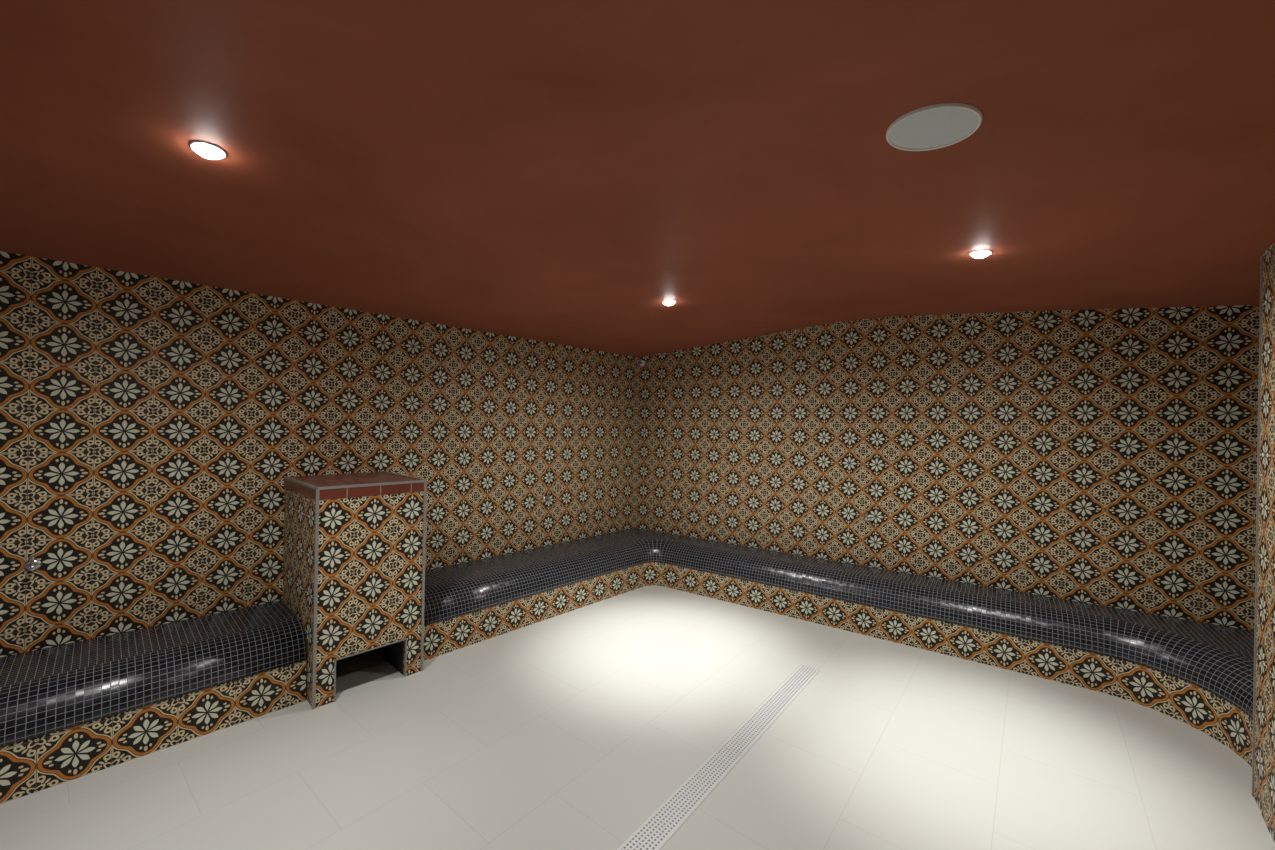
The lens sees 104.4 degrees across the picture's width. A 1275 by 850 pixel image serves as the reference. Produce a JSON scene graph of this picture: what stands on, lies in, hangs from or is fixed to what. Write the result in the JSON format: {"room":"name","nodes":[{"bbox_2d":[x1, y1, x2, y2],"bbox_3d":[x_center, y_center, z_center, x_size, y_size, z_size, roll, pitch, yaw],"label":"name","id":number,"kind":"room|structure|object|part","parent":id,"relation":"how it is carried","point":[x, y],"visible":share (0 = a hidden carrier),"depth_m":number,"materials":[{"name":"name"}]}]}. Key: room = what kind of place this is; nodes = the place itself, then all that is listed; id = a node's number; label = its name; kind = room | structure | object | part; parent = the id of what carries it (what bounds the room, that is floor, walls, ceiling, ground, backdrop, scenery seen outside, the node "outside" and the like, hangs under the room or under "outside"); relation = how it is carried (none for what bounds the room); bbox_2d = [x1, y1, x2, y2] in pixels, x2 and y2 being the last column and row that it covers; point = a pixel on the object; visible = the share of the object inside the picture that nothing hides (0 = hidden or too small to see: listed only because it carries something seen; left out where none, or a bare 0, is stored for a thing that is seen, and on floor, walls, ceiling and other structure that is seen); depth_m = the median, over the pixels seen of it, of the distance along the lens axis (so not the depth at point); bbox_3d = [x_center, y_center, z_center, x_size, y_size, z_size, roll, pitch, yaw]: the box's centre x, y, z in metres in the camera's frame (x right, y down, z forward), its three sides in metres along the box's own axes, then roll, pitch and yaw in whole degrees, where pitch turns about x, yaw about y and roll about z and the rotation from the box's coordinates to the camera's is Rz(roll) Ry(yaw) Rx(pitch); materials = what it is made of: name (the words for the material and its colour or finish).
{"room":"spa","nodes":[
{"label":"spa","id":0,"kind":"room"},
{"bbox_2d":[0,251,637,656],"bbox_3d":[-2.313,0.332,2.806,0.150,2.166,6.600,1,0,43],"label":"wall","id":1,"kind":"structure","parent":0,"point":[152,429],"depth_m":2.75,"materials":[{"name":"tile"}]},
{"bbox_2d":[24,556,41,570],"bbox_3d":[-2.711,0.625,2.216,0.074,0.077,0.052,1,0,43],"label":"tap","id":2,"kind":"object","parent":1,"relation":"attached to","point":[32,564],"visible":1,"depth_m":2.22,"materials":[{"name":"silver metal"}]},
{"bbox_3d":[-2.708,0.637,2.212,0.064,0.022,0.022,1,0,43],"label":"spout","id":3,"kind":"part","parent":2,"relation":"part of","materials":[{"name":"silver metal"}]},
{"bbox_3d":[-2.706,0.608,2.211,0.022,0.043,0.022,1,0,43],"label":"handle","id":4,"kind":"part","parent":2,"relation":"part of","materials":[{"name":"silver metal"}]},
{"bbox_2d":[543,494,550,502],"bbox_3d":[-0.780,0.640,4.298,0.074,0.077,0.052,1,0,43],"label":"tap","id":5,"kind":"object","parent":1,"relation":"attached to","point":[545,499],"visible":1,"depth_m":4.30,"materials":[{"name":"silver metal"}]},
{"bbox_2d":[0,0,1274,356],"bbox_3d":[-0.207,-0.772,1.417,4.800,0.203,7.400,1,0,43],"label":"ceiling","id":6,"kind":"structure","parent":0,"point":[562,172],"depth_m":1.51,"materials":[{"name":"paint"}]},
{"bbox_2d":[190,141,226,158],"bbox_3d":[-1.332,-0.846,1.534,0.088,0.028,0.087,1,0,-43],"label":"recessed light","id":7,"kind":"object","parent":6,"relation":"in","point":[205,149],"visible":1,"depth_m":1.52,"materials":[{"name":"white glass"}]},
{"bbox_2d":[663,300,675,305],"bbox_3d":[0.211,-0.812,3.294,0.088,0.028,0.087,1,0,-43],"label":"recessed light","id":8,"kind":"object","parent":6,"relation":"in","point":[667,302],"visible":1,"depth_m":3.27,"materials":[{"name":"white glass"}]},
{"bbox_2d":[886,103,982,150],"bbox_3d":[0.785,-0.789,1.317,0.222,0.028,0.221,1,0,-33],"label":"ceiling speaker","id":9,"kind":"object","parent":6,"relation":"attached to","point":[936,126],"visible":1,"depth_m":1.30,"materials":[{"name":"white plastic"}]},
{"bbox_2d":[969,250,991,257],"bbox_3d":[1.560,-0.774,2.248,0.088,0.028,0.088,1,0,29],"label":"recessed light","id":10,"kind":"object","parent":6,"relation":"in","point":[979,253],"visible":1,"depth_m":2.23,"materials":[{"name":"white glass"}]},
{"bbox_2d":[0,566,1274,849],"bbox_3d":[-0.282,1.509,1.414,5.050,0.120,7.350,1,0,43],"label":"floor","id":11,"kind":"structure","parent":0,"point":[566,731],"depth_m":2.15,"materials":[{"name":"beige tile"}]},
{"bbox_2d":[0,600,306,803],"bbox_3d":[-3.094,1.208,1.460,0.554,0.383,3.487,1,0,43],"label":"tiled bench","id":12,"kind":"object","parent":11,"relation":"on","point":[43,691],"visible":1,"depth_m":2.17,"materials":[{"name":"black tile"}]},
{"bbox_2d":[283,471,426,709],"bbox_3d":[-1.672,0.869,2.906,0.663,1.114,0.557,1,0,43],"label":"pedestal","id":13,"kind":"object","parent":11,"relation":"on","point":[354,546],"visible":0.94,"depth_m":2.67,"materials":[{"name":"tile"}]},
{"bbox_2d":[615,664,819,849],"bbox_3d":[0.266,1.458,2.025,0.118,0.002,2.505,1,0,39],"label":"floor drain","id":14,"kind":"object","parent":11,"relation":"on","point":[655,831],"visible":1,"depth_m":2.09,"materials":[{"name":"metal"}]},
{"bbox_2d":[423,528,1253,766],"bbox_3d":[0.940,1.280,2.904,4.845,0.383,2.553,1,0,36],"label":"tiled bench","id":15,"kind":"object","parent":11,"relation":"on","point":[1218,659],"visible":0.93,"depth_m":3.27,"materials":[{"name":"black tile"}]},
{"bbox_2d":[635,305,1259,686],"bbox_3d":[1.986,0.329,3.812,4.838,2.323,0.120,1,0,36],"label":"wall","id":16,"kind":"structure","parent":0,"point":[1104,457],"depth_m":3.42,"materials":[{"name":"tile"}]},
{"bbox_2d":[864,512,870,520],"bbox_3d":[1.777,0.715,3.837,0.052,0.077,0.074,1,0,36],"label":"tap","id":17,"kind":"object","parent":16,"relation":"attached to","point":[867,517],"visible":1,"depth_m":3.83,"materials":[{"name":"silver metal"}]},
{"bbox_2d":[1254,241,1274,843],"bbox_3d":[0.532,0.367,-0.250,0.160,2.189,5.988,1,0,43],"label":"wall","id":18,"kind":"structure","parent":0,"point":[1264,765],"depth_m":1.89,"materials":[{"name":"tile"}]},
{"bbox_2d":[1252,254,1262,796],"bbox_3d":[2.509,0.404,1.996,0.014,2.188,0.014,1,0,43],"label":"trim","id":19,"kind":"structure","parent":18,"relation":"attached to","point":[1261,255],"depth_m":2.00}
]}

